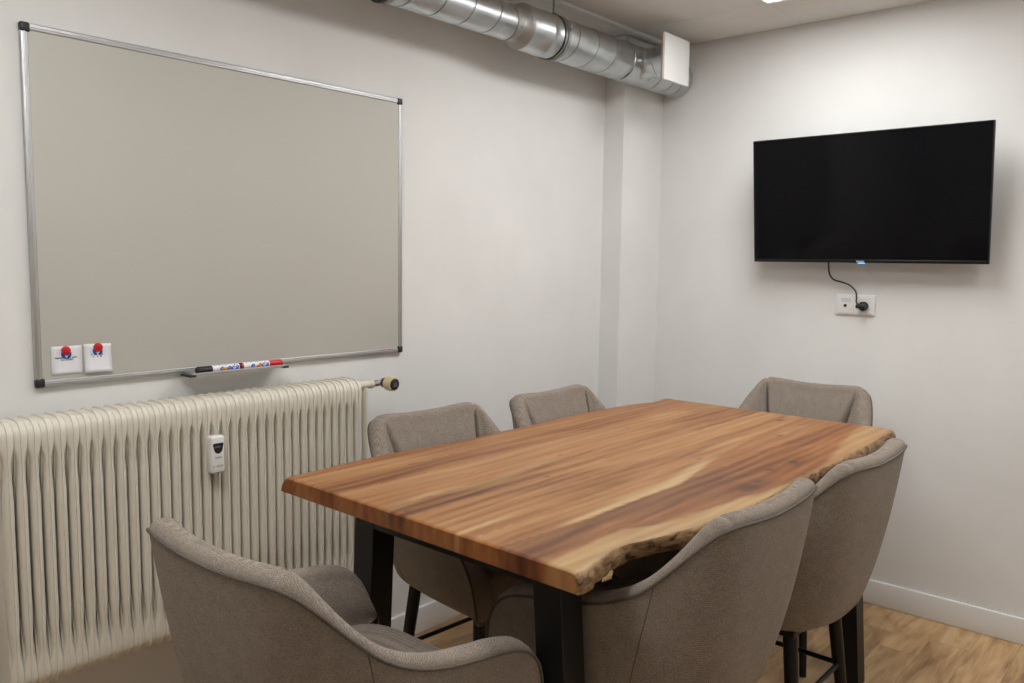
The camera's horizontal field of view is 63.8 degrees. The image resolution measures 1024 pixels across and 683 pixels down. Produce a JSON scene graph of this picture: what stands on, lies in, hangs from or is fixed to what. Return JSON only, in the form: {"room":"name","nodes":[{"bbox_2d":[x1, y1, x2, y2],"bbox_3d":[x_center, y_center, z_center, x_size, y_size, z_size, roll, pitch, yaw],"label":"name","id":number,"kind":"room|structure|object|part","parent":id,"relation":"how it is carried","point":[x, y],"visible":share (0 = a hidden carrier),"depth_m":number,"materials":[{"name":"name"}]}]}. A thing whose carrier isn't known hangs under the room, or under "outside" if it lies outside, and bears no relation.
{"room":"office","nodes":[
{"label":"office","id":0,"kind":"room"},
{"bbox_2d":[0,0,604,682],"bbox_3d":[-1.054,-0.086,2.271,0.100,2.522,5.200,6,7,41],"label":"wall","id":1,"kind":"structure","parent":0,"point":[503,146],"depth_m":3.02,"materials":[{"name":"paint"}]},
{"bbox_2d":[0,377,361,682],"bbox_3d":[-0.882,0.477,2.336,0.154,0.659,1.037,6,7,41],"label":"radiator","id":2,"kind":"object","parent":1,"relation":"attached to","point":[81,490],"visible":0.81,"depth_m":2.13,"materials":[{"name":"metal"}]},
{"bbox_2d":[207,434,224,473],"bbox_3d":[-0.812,0.308,2.254,0.031,0.104,0.040,6,7,41],"label":"meter","id":3,"kind":"object","parent":2,"relation":"attached to","point":[215,443],"visible":1,"depth_m":2.24,"materials":[{"name":"white plastic"}]},
{"bbox_2d":[358,376,398,459],"bbox_3d":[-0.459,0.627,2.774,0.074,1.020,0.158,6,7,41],"label":"radiator valve","id":4,"kind":"object","parent":2,"relation":"attached to","point":[390,383],"visible":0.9,"depth_m":2.73,"materials":[{"name":"metal"}]},
{"bbox_2d":[18,21,402,387],"bbox_3d":[-0.767,-0.359,2.437,0.070,0.891,1.202,6,7,41],"label":"whiteboard","id":5,"kind":"object","parent":1,"relation":"attached to","point":[185,213],"visible":0.97,"depth_m":2.33,"materials":[{"name":"plastic"}]},
{"bbox_2d":[61,346,70,354],"bbox_3d":[-1.131,0.023,2.088,0.009,0.022,0.022,6,7,41],"label":"round magnet","id":6,"kind":"object","parent":5,"relation":"attached to","point":[65,350],"visible":1,"depth_m":2.08,"materials":[{"name":"red plastic"}]},
{"bbox_2d":[51,345,82,375],"bbox_3d":[-1.134,0.048,2.096,0.001,0.073,0.074,6,7,41],"label":"paper card","id":7,"kind":"object","parent":5,"relation":"attached to","point":[71,363],"visible":1,"depth_m":2.10,"materials":[{"name":"white paper"}]},
{"bbox_2d":[93,343,102,350],"bbox_3d":[-1.079,0.015,2.147,0.009,0.022,0.022,6,7,41],"label":"round magnet","id":8,"kind":"object","parent":5,"relation":"attached to","point":[97,346],"visible":1,"depth_m":2.14,"materials":[{"name":"red plastic"}]},
{"bbox_2d":[84,343,112,372],"bbox_3d":[-1.082,0.043,2.151,0.006,0.076,0.069,6,7,41],"label":"paper card","id":9,"kind":"object","parent":5,"relation":"attached to","point":[95,361],"visible":1,"depth_m":2.15,"materials":[{"name":"white paper"}]},
{"bbox_2d":[195,363,241,372],"bbox_3d":[-0.846,0.078,2.372,0.022,0.021,0.135,6,7,41],"label":"marker","id":10,"kind":"object","parent":5,"relation":"on","point":[202,369],"visible":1,"depth_m":2.36,"materials":[{"name":"white plastic"}]},
{"bbox_2d":[180,364,288,377],"bbox_3d":[-0.812,0.084,2.426,0.058,0.011,0.320,6,7,41],"label":"tray","id":11,"kind":"object","parent":5,"relation":"on","point":[185,370],"depth_m":2.36,"materials":[{"name":"silver plastic"}]},
{"bbox_2d":[241,359,282,368],"bbox_3d":[-0.755,0.069,2.475,0.022,0.021,0.138,6,7,41],"label":"marker","id":12,"kind":"object","parent":5,"relation":"on","point":[277,361],"visible":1,"depth_m":2.47,"materials":[{"name":"white plastic"}]},
{"bbox_2d":[391,600,461,634],"bbox_3d":[-0.991,1.127,2.312,0.122,0.102,4.986,6,7,41],"label":"baseboard","id":13,"kind":"structure","parent":1,"relation":"attached to","point":[431,614],"depth_m":3.15,"materials":[{"name":"paint"}]},
{"bbox_2d":[598,35,662,408],"bbox_3d":[0.564,-0.181,3.956,0.108,2.422,0.331,6,7,41],"label":"wall pier","id":14,"kind":"object","parent":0,"point":[633,116],"visible":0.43,"depth_m":3.85,"materials":[{"name":"paint"}]},
{"bbox_2d":[414,570,1023,682],"bbox_3d":[0.113,1.337,1.367,3.250,0.100,5.200,6,7,41],"label":"floor","id":15,"kind":"structure","parent":0,"point":[900,647],"depth_m":3.02,"materials":[{"name":"brown wood"}]},
{"bbox_2d":[146,517,543,682],"bbox_3d":[-0.327,0.782,1.549,0.570,0.959,0.555,6,7,41],"label":"armchair","id":16,"kind":"object","parent":15,"relation":"on","point":[232,618],"visible":1,"depth_m":1.29,"materials":[{"name":"beige fabric"}]},
{"bbox_2d":[351,624,441,652],"bbox_3d":[-0.298,0.693,1.572,0.422,0.129,0.416,6,7,41],"label":"seat cushion","id":17,"kind":"object","parent":16,"relation":"on","point":[385,636],"depth_m":1.71,"materials":[{"name":"beige fabric"}]},
{"bbox_2d":[367,402,526,640],"bbox_3d":[-0.098,0.701,2.397,0.570,0.959,0.555,-5,8,-45],"label":"armchair","id":18,"kind":"object","parent":15,"relation":"on","point":[470,589],"visible":0.35,"depth_m":2.29,"materials":[{"name":"beige fabric"}]},
{"bbox_3d":[-0.310,0.932,2.396,0.099,0.494,0.036,1,6,5],"label":"leg","id":19,"kind":"part","parent":18,"relation":"part of","materials":[{"name":"black paint"}]},
{"bbox_3d":[-0.086,0.957,2.172,0.036,0.494,0.099,0,6,-5],"label":"leg","id":20,"kind":"part","parent":18,"relation":"part of","materials":[{"name":"black paint"}]},
{"bbox_2d":[483,567,526,604],"bbox_3d":[-0.067,0.618,2.359,0.422,0.129,0.416,-5,8,-45],"label":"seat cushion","id":21,"kind":"object","parent":18,"relation":"on","point":[498,583],"depth_m":2.11,"materials":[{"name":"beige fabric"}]},
{"bbox_2d":[509,384,613,584],"bbox_3d":[0.311,0.665,2.813,0.555,0.959,0.570,6,7,41],"label":"armchair","id":22,"kind":"object","parent":15,"relation":"on","point":[527,409],"visible":0.11,"depth_m":2.90,"materials":[{"name":"beige fabric"}]},
{"bbox_2d":[281,398,895,682],"bbox_3d":[0.348,0.747,2.381,0.992,0.880,1.722,6,7,41],"label":"dining table","id":23,"kind":"object","parent":15,"relation":"on","point":[556,506],"visible":0.96,"depth_m":1.95,"materials":[{"name":"brown wood"}]},
{"bbox_3d":[-0.344,0.795,1.991,0.114,0.842,0.066,6,7,41],"label":"leg","id":24,"kind":"part","parent":23,"relation":"part of","materials":[{"name":"black metal"}]},
{"bbox_3d":[0.102,0.840,1.602,0.128,0.842,0.066,6,7,41],"label":"leg","id":25,"kind":"part","parent":23,"relation":"part of","materials":[{"name":"black metal"}]},
{"bbox_3d":[1.138,0.737,2.778,0.128,0.842,0.066,6,7,41],"label":"leg","id":26,"kind":"part","parent":23,"relation":"part of","materials":[{"name":"black metal"}]},
{"bbox_2d":[485,477,817,682],"bbox_3d":[0.326,0.762,1.835,0.555,0.959,0.570,6,7,41],"label":"armchair","id":27,"kind":"object","parent":15,"relation":"on","point":[713,608],"visible":0.8,"depth_m":1.56,"materials":[{"name":"beige fabric"}]},
{"bbox_2d":[592,577,642,589],"bbox_3d":[0.296,0.673,1.854,0.416,0.129,0.422,6,7,41],"label":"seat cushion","id":28,"kind":"object","parent":27,"relation":"on","point":[616,583],"depth_m":2.03,"materials":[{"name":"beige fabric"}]},
{"bbox_2d":[739,377,872,677],"bbox_3d":[1.007,0.649,3.069,0.570,0.959,0.555,6,7,41],"label":"armchair","id":29,"kind":"object","parent":15,"relation":"on","point":[849,404],"visible":0.15,"depth_m":3.16,"materials":[{"name":"beige fabric"}]},
{"bbox_3d":[1.004,0.905,2.843,0.036,0.494,0.099,1,6,1],"label":"leg","id":30,"kind":"part","parent":29,"relation":"part of","materials":[{"name":"black paint"}]},
{"bbox_2d":[775,438,907,682],"bbox_3d":[0.717,0.726,2.251,0.555,0.959,0.570,6,7,41],"label":"armchair","id":31,"kind":"object","parent":15,"relation":"on","point":[853,502],"visible":0.46,"depth_m":1.98,"materials":[{"name":"beige fabric"}]},
{"bbox_3d":[0.693,0.709,2.270,0.315,0.018,0.340,6,7,41],"label":"plate","id":32,"kind":"part","parent":31,"relation":"part of","materials":[{"name":"black paint"}]},
{"bbox_3d":[0.703,0.978,2.065,0.036,0.494,0.099,0,6,-8],"label":"leg","id":33,"kind":"part","parent":31,"relation":"part of","materials":[{"name":"black paint"}]},
{"bbox_3d":[0.920,0.956,2.313,0.099,0.494,0.036,1,6,1],"label":"leg","id":34,"kind":"part","parent":31,"relation":"part of","materials":[{"name":"black paint"}]},
{"bbox_2d":[504,0,935,45],"bbox_3d":[0.146,-1.203,1.116,3.250,0.160,5.200,6,7,41],"label":"ceiling","id":35,"kind":"structure","parent":0,"point":[693,21],"depth_m":3.35,"materials":[{"name":"painted plaster"}]},
{"bbox_2d":[371,0,692,97],"bbox_3d":[-0.828,-1.101,1.982,0.279,0.242,4.980,6,7,41],"label":"ventilation duct","id":36,"kind":"object","parent":35,"relation":"hanging from","point":[523,27],"visible":0.84,"depth_m":3.08,"materials":[{"name":"metal"}]},
{"bbox_2d":[660,32,689,86],"bbox_3d":[0.686,-1.188,3.474,0.028,0.188,0.202,6,7,41],"label":"air diffuser","id":37,"kind":"object","parent":36,"relation":"attached to","point":[675,50],"visible":1,"depth_m":3.45,"materials":[{"name":"paint"}]},
{"bbox_2d":[760,0,787,4],"bbox_3d":[0.824,-1.269,2.560,0.596,0.036,1.196,6,7,41],"label":"recessed light","id":38,"kind":"object","parent":35,"relation":"in","point":[767,2],"visible":1,"depth_m":3.17,"materials":[{"name":"paint"}]},
{"bbox_2d":[654,0,1023,617],"bbox_3d":[1.812,-0.135,3.148,3.050,2.522,0.100,6,7,41],"label":"wall","id":39,"kind":"structure","parent":0,"point":[939,360],"depth_m":3.33,"materials":[{"name":"paint"}]},
{"bbox_2d":[546,0,661,44],"bbox_3d":[-0.874,-1.225,2.013,0.028,0.020,5.000,6,7,41],"label":"trim","id":40,"kind":"structure","parent":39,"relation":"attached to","point":[561,3],"depth_m":3.44,"materials":[{"name":"paint"}]},
{"bbox_2d":[836,294,875,315],"bbox_3d":[1.423,-0.152,3.410,0.159,0.085,0.017,6,7,41],"label":"wall outlet","id":41,"kind":"object","parent":39,"relation":"attached to","point":[845,303],"visible":0.98,"depth_m":3.41,"materials":[{"name":"white plastic"}]},
{"bbox_2d":[753,120,995,263],"bbox_3d":[1.414,-0.567,3.279,0.903,0.513,0.171,6,7,41],"label":"television","id":42,"kind":"object","parent":39,"relation":"attached to","point":[920,194],"visible":1,"depth_m":3.20,"materials":[{"name":"black"}]},
{"bbox_2d":[828,262,868,310],"bbox_3d":[1.386,-0.251,3.392,0.165,0.247,0.041,5,7,34],"label":"power cord","id":43,"kind":"object","parent":42,"relation":"hanging from","point":[862,306],"visible":0.81,"depth_m":3.37,"materials":[{"name":"black rubber"}]},
{"bbox_2d":[863,579,1023,644],"bbox_3d":[1.799,1.077,3.189,2.942,0.102,0.014,6,7,41],"label":"baseboard","id":44,"kind":"structure","parent":39,"relation":"attached to","point":[988,622],"depth_m":3.25,"materials":[{"name":"paint"}]}
]}

